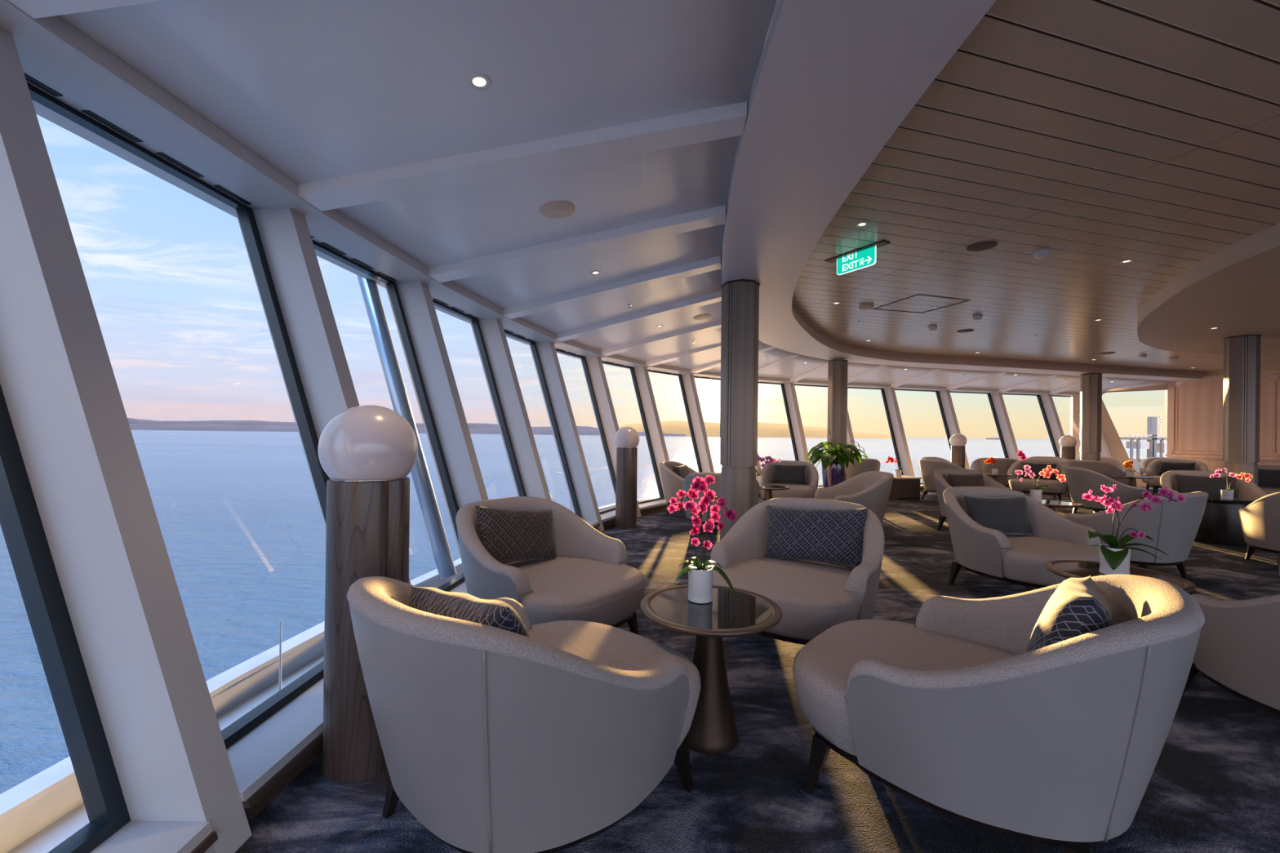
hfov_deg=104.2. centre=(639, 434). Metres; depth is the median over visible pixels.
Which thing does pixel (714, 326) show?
beam
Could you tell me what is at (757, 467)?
trim
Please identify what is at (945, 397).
trim
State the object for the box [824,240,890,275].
exit sign
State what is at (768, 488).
cocktail table
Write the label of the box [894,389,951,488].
window
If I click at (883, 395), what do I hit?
window
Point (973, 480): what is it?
cushion
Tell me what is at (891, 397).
trim
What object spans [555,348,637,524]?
window
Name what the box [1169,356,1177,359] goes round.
smoke detector
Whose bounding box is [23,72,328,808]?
window
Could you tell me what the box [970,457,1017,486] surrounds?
armchair
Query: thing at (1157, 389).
window
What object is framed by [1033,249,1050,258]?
smoke detector
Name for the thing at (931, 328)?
smoke detector
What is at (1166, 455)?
trim
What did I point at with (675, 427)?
headland
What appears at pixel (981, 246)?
ceiling speaker
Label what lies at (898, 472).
potted orchid
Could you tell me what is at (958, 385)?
beam
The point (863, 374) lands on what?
beam
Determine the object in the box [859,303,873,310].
beacon
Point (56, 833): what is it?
ledge
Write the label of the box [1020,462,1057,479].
cushion
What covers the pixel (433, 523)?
pipe
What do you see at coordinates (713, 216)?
beam
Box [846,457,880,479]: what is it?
armchair
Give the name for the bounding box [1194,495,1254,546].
side table
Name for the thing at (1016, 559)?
armchair
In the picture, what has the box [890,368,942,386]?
beam
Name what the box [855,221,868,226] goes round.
recessed light
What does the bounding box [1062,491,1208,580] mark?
armchair
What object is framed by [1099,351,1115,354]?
ceiling speaker
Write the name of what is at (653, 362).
beam
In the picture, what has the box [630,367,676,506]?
trim
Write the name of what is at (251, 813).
baseboard
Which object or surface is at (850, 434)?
trim
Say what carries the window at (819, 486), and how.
in the wall
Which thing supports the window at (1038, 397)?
in the wall
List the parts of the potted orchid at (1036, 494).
pot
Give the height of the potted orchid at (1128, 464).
0.325 m
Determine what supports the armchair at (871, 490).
on the floor
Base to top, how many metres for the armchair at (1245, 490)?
0.848 m
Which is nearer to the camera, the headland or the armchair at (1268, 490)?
the armchair at (1268, 490)
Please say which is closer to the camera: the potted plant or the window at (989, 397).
the potted plant
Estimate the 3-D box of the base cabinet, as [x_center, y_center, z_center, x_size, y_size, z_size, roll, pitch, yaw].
[5.487,1.129,10.500,0.580,0.470,0.540,1,0,-12]
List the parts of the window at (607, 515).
sill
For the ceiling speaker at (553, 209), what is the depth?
3.30 m
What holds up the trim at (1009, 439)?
attached to the ledge at (28, 807)
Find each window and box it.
[0,383,217,852]
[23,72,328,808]
[311,235,467,593]
[432,298,526,496]
[503,328,599,528]
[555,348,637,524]
[601,360,667,511]
[647,369,702,471]
[693,376,759,493]
[758,382,799,461]
[794,384,827,488]
[847,386,903,475]
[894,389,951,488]
[949,391,1008,457]
[1001,393,1059,457]
[1051,395,1071,396]
[1102,389,1168,473]
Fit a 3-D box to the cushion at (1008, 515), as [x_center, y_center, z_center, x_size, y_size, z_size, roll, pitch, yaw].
[3.130,0.712,4.346,0.640,0.386,0.233,1,0,-10]
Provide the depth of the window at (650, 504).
9.06 m
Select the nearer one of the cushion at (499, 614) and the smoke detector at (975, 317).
the cushion at (499, 614)
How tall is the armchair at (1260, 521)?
0.848 m
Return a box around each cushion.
[408,585,530,638]
[475,505,556,562]
[671,464,689,478]
[764,505,868,566]
[771,463,807,484]
[947,473,984,487]
[963,494,1034,535]
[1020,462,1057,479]
[1026,575,1112,652]
[1158,461,1195,475]
[1173,474,1238,497]
[1257,468,1279,487]
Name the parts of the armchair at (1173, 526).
backrest, leg, leg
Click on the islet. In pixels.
(995, 438)
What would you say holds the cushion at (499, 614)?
on the armchair at (495, 740)
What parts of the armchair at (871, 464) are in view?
backrest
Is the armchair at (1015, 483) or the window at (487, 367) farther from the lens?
the armchair at (1015, 483)
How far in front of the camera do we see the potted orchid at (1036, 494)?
5.78 m
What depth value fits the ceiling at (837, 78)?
2.50 m
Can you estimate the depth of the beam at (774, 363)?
10.06 m
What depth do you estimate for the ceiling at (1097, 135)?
3.42 m
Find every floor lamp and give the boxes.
[317,404,417,782]
[614,426,639,528]
[949,433,967,468]
[1058,435,1077,490]
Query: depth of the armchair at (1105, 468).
10.56 m
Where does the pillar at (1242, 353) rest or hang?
on the floor
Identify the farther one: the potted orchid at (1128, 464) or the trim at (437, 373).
the potted orchid at (1128, 464)
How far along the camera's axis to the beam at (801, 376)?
11.12 m
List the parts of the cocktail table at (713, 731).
glass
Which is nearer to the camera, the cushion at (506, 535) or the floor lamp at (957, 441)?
the cushion at (506, 535)
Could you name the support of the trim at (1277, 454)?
attached to the wall at (1200, 410)
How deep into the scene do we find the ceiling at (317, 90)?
2.26 m
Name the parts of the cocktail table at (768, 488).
glass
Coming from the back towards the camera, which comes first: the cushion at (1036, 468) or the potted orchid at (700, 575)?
the cushion at (1036, 468)
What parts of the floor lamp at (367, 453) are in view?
globe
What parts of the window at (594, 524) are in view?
sill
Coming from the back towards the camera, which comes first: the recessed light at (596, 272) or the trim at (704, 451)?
the trim at (704, 451)
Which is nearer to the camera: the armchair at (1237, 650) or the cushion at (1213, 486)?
the armchair at (1237, 650)
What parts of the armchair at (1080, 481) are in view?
leg, backrest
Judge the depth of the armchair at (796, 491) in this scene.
8.52 m
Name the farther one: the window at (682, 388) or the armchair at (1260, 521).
the window at (682, 388)
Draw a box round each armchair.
[346,576,700,852]
[455,496,644,635]
[658,461,697,516]
[682,471,759,538]
[710,497,884,644]
[759,460,818,500]
[792,574,1204,852]
[808,471,893,524]
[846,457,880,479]
[918,459,963,499]
[921,457,970,494]
[933,468,1023,530]
[942,486,1101,591]
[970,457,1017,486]
[1006,459,1066,500]
[1026,456,1067,493]
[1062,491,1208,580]
[1063,466,1154,513]
[1064,459,1128,497]
[1076,456,1129,472]
[1139,457,1186,490]
[1145,458,1208,494]
[1160,470,1267,501]
[1181,594,1279,715]
[1237,492,1279,575]
[1257,465,1279,494]
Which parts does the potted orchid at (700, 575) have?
flower stem, pot, flower stem, flower stem, flower stem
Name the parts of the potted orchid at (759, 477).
pot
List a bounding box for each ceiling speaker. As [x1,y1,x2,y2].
[538,200,574,217]
[693,314,711,319]
[956,328,973,333]
[966,240,997,251]
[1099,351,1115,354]
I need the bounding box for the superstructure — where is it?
[1120,415,1167,473]
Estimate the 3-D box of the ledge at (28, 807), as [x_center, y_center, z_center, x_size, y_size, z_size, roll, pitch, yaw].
[5.150,1.615,5.460,15.475,0.490,18.928,1,0,0]
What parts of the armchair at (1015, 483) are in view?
seat, backrest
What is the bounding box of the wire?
[555,461,973,511]
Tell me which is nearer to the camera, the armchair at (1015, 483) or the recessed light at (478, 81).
the recessed light at (478, 81)
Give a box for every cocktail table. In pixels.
[640,585,782,755]
[760,484,790,501]
[981,472,1013,481]
[1040,498,1084,511]
[1044,560,1196,592]
[1111,475,1154,487]
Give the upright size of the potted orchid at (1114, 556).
0.494 m
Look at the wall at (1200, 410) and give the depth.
12.85 m
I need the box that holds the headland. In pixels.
[618,420,891,438]
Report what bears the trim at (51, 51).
attached to the wall at (1116, 449)
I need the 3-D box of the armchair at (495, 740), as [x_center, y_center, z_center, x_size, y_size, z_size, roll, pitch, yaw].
[-0.354,0.872,1.726,0.997,0.848,1.126,1,0,40]
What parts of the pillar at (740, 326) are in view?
casing, casing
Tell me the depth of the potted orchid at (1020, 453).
11.98 m
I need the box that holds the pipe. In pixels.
[356,275,456,579]
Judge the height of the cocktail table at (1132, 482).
0.565 m
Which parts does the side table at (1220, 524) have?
glass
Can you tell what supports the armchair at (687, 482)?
on the floor
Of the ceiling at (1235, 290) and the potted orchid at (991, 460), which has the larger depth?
the potted orchid at (991, 460)
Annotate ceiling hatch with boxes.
[872,293,970,313]
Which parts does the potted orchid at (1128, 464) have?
pot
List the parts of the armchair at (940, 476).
leg, backrest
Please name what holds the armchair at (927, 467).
on the floor
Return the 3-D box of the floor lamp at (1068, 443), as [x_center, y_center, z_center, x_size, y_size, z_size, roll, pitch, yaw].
[10.842,0.724,12.620,0.350,1.404,0.350,1,0,0]
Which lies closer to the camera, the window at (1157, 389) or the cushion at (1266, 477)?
the cushion at (1266, 477)
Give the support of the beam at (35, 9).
attached to the ceiling at (317, 90)
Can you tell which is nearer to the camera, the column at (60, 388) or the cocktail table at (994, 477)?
the column at (60, 388)
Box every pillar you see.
[720,279,759,540]
[826,359,848,480]
[1080,373,1102,461]
[1222,334,1261,485]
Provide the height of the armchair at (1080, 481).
0.848 m
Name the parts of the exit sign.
sign panel, ceiling plate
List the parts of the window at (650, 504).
sill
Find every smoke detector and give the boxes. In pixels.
[928,325,937,330]
[972,315,982,320]
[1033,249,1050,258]
[1138,355,1146,358]
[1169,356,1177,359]
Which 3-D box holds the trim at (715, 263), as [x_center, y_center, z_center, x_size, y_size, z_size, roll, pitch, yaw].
[-0.358,-1.477,5.053,2.265,0.424,0.999,1,0,0]
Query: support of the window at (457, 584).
in the wall
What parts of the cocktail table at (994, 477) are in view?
glass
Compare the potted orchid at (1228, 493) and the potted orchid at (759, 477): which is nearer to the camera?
the potted orchid at (1228, 493)
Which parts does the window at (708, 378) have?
frame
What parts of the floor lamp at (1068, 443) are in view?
globe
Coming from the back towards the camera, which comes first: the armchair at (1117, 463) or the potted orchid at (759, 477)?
the armchair at (1117, 463)
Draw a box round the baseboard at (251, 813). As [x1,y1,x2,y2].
[244,486,1008,822]
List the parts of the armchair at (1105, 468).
backrest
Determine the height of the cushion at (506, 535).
0.477 m
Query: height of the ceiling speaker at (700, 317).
0.043 m
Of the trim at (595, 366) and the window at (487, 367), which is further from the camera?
the trim at (595, 366)
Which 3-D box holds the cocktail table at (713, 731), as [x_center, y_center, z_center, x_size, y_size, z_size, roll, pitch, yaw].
[0.298,1.021,2.150,0.602,0.565,0.602,1,0,0]
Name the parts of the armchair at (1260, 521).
leg, backrest, leg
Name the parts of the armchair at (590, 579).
seat, leg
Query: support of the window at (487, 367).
in the wall
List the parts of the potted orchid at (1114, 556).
flower stem, flower stem, pot, flower stem, flower stem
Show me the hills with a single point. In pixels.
(131, 420)
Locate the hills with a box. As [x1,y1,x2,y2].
[127,417,598,429]
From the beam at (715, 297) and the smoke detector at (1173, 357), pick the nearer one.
the beam at (715, 297)
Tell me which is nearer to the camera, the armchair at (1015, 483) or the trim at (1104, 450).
the armchair at (1015, 483)
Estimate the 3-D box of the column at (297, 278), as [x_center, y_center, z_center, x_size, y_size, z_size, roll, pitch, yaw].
[-1.767,-0.024,2.864,1.152,2.607,0.200,1,0,0]
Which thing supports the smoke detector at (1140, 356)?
attached to the ceiling at (1097, 135)
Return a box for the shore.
[128,423,685,436]
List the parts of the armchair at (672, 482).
leg, backrest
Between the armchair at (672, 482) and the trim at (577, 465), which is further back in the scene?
the armchair at (672, 482)
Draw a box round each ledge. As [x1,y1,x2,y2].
[0,496,659,852]
[7,653,324,852]
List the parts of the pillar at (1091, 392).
casing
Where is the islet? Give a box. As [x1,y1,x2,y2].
[986,437,999,439]
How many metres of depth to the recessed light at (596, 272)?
4.59 m
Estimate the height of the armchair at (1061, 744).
0.848 m
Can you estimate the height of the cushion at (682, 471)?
0.386 m
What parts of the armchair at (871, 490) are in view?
seat, backrest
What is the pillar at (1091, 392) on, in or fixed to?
on the floor
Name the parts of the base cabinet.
kick plate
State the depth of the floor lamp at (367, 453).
1.85 m
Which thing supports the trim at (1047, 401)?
attached to the ledge at (28, 807)
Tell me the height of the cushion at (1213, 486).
0.386 m
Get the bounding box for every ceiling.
[59,0,1177,392]
[722,0,1279,382]
[791,0,1279,372]
[1137,222,1279,356]
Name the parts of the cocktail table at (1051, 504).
glass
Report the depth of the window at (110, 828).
1.43 m
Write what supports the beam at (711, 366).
attached to the ceiling at (317, 90)
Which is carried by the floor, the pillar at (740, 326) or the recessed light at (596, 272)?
the pillar at (740, 326)
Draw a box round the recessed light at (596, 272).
[590,270,600,275]
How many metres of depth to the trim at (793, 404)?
11.60 m
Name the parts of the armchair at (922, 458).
backrest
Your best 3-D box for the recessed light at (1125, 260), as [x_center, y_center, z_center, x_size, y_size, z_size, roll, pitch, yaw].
[4.765,-1.693,4.877,0.100,0.007,0.100,1,0,0]
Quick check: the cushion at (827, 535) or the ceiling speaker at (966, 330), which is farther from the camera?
the ceiling speaker at (966, 330)
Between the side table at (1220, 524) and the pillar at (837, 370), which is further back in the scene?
the pillar at (837, 370)
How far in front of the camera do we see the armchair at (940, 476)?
6.96 m
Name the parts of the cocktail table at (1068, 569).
glass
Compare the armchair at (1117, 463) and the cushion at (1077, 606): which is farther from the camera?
the armchair at (1117, 463)
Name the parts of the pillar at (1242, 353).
casing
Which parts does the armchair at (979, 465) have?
backrest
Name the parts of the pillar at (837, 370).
casing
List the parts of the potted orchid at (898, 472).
pot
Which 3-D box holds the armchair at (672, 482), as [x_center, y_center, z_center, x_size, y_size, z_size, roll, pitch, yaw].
[0.880,0.886,8.059,1.126,0.848,0.997,1,0,25]
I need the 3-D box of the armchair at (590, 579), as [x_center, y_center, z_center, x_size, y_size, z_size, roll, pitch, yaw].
[-0.562,0.870,3.093,1.126,0.848,0.997,1,0,36]
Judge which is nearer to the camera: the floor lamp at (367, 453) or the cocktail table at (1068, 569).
the floor lamp at (367, 453)
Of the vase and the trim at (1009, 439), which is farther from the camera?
the trim at (1009, 439)
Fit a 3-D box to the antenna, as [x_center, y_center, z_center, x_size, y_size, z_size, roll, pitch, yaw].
[-1.963,1.328,2.720,0.125,0.621,0.080,1,0,0]
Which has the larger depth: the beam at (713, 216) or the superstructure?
the superstructure
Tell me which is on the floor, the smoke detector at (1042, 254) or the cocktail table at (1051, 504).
the cocktail table at (1051, 504)
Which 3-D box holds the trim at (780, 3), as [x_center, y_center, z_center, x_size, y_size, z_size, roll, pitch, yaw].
[6.915,-1.542,4.585,12.808,0.105,16.770,1,0,0]
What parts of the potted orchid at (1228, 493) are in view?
pot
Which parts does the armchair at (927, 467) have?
leg, backrest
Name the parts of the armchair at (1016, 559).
leg, backrest, leg, seat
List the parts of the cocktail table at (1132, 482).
glass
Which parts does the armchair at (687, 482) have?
backrest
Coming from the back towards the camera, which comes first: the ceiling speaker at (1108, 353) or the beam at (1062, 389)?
the beam at (1062, 389)
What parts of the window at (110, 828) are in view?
frame, sill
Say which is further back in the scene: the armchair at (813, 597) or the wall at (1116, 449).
the wall at (1116, 449)
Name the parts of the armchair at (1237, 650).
leg, backrest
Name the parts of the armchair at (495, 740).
leg, backrest, seat, leg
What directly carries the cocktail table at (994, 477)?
on the floor
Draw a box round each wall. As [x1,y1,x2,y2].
[1070,383,1168,487]
[1167,374,1279,471]
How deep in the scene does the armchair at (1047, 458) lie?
12.65 m
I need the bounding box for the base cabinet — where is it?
[888,475,921,500]
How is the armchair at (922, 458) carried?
on the floor
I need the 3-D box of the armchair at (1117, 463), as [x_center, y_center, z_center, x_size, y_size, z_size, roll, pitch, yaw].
[11.750,1.012,12.669,0.997,0.848,1.126,1,0,30]
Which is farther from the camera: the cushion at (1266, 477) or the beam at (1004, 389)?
the beam at (1004, 389)
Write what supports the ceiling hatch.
attached to the ceiling at (1097, 135)
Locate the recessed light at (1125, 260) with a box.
[1119,259,1133,262]
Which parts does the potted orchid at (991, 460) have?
pot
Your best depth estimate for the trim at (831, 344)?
11.01 m
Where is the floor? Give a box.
[235,486,1279,852]
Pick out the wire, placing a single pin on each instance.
(559, 473)
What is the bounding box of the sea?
[0,430,1167,794]
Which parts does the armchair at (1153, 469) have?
leg, seat, backrest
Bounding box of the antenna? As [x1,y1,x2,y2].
[278,620,281,691]
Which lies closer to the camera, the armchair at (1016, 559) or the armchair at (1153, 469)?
the armchair at (1016, 559)
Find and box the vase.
[821,462,845,487]
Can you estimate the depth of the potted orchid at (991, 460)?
10.18 m
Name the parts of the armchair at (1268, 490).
seat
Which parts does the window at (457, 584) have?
sill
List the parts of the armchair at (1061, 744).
leg, seat, backrest, leg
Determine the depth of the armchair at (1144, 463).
13.10 m
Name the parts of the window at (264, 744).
sill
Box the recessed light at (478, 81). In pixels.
[466,72,491,89]
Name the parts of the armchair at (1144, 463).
seat, backrest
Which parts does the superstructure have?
shelter frame, railing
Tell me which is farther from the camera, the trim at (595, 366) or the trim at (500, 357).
the trim at (595, 366)
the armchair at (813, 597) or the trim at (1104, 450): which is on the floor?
the armchair at (813, 597)
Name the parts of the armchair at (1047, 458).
backrest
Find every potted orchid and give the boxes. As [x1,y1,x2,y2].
[666,475,737,603]
[755,454,781,487]
[885,456,903,476]
[984,457,999,474]
[1014,464,1066,502]
[1017,450,1026,459]
[1081,484,1186,574]
[1122,460,1135,476]
[1209,467,1253,498]
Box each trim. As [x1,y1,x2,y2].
[0,0,1079,395]
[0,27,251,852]
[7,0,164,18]
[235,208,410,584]
[384,281,488,561]
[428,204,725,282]
[470,319,551,500]
[502,255,722,319]
[528,342,604,531]
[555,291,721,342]
[580,356,641,517]
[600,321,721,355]
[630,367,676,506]
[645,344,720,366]
[681,373,715,472]
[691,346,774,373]
[722,0,784,247]
[755,453,760,494]
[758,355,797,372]
[783,382,809,462]
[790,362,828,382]
[791,305,1279,378]
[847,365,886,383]
[847,409,855,453]
[884,387,915,476]
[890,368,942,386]
[938,390,969,469]
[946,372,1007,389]
[986,392,1021,460]
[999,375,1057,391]
[1036,394,1064,457]
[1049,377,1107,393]
[1100,429,1111,457]
[1165,453,1279,460]
[1171,377,1279,456]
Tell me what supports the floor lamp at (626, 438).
on the floor
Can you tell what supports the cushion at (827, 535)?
on the armchair at (813, 597)
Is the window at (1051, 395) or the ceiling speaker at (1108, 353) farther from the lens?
the window at (1051, 395)
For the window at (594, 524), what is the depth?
6.76 m
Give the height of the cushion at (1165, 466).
0.386 m

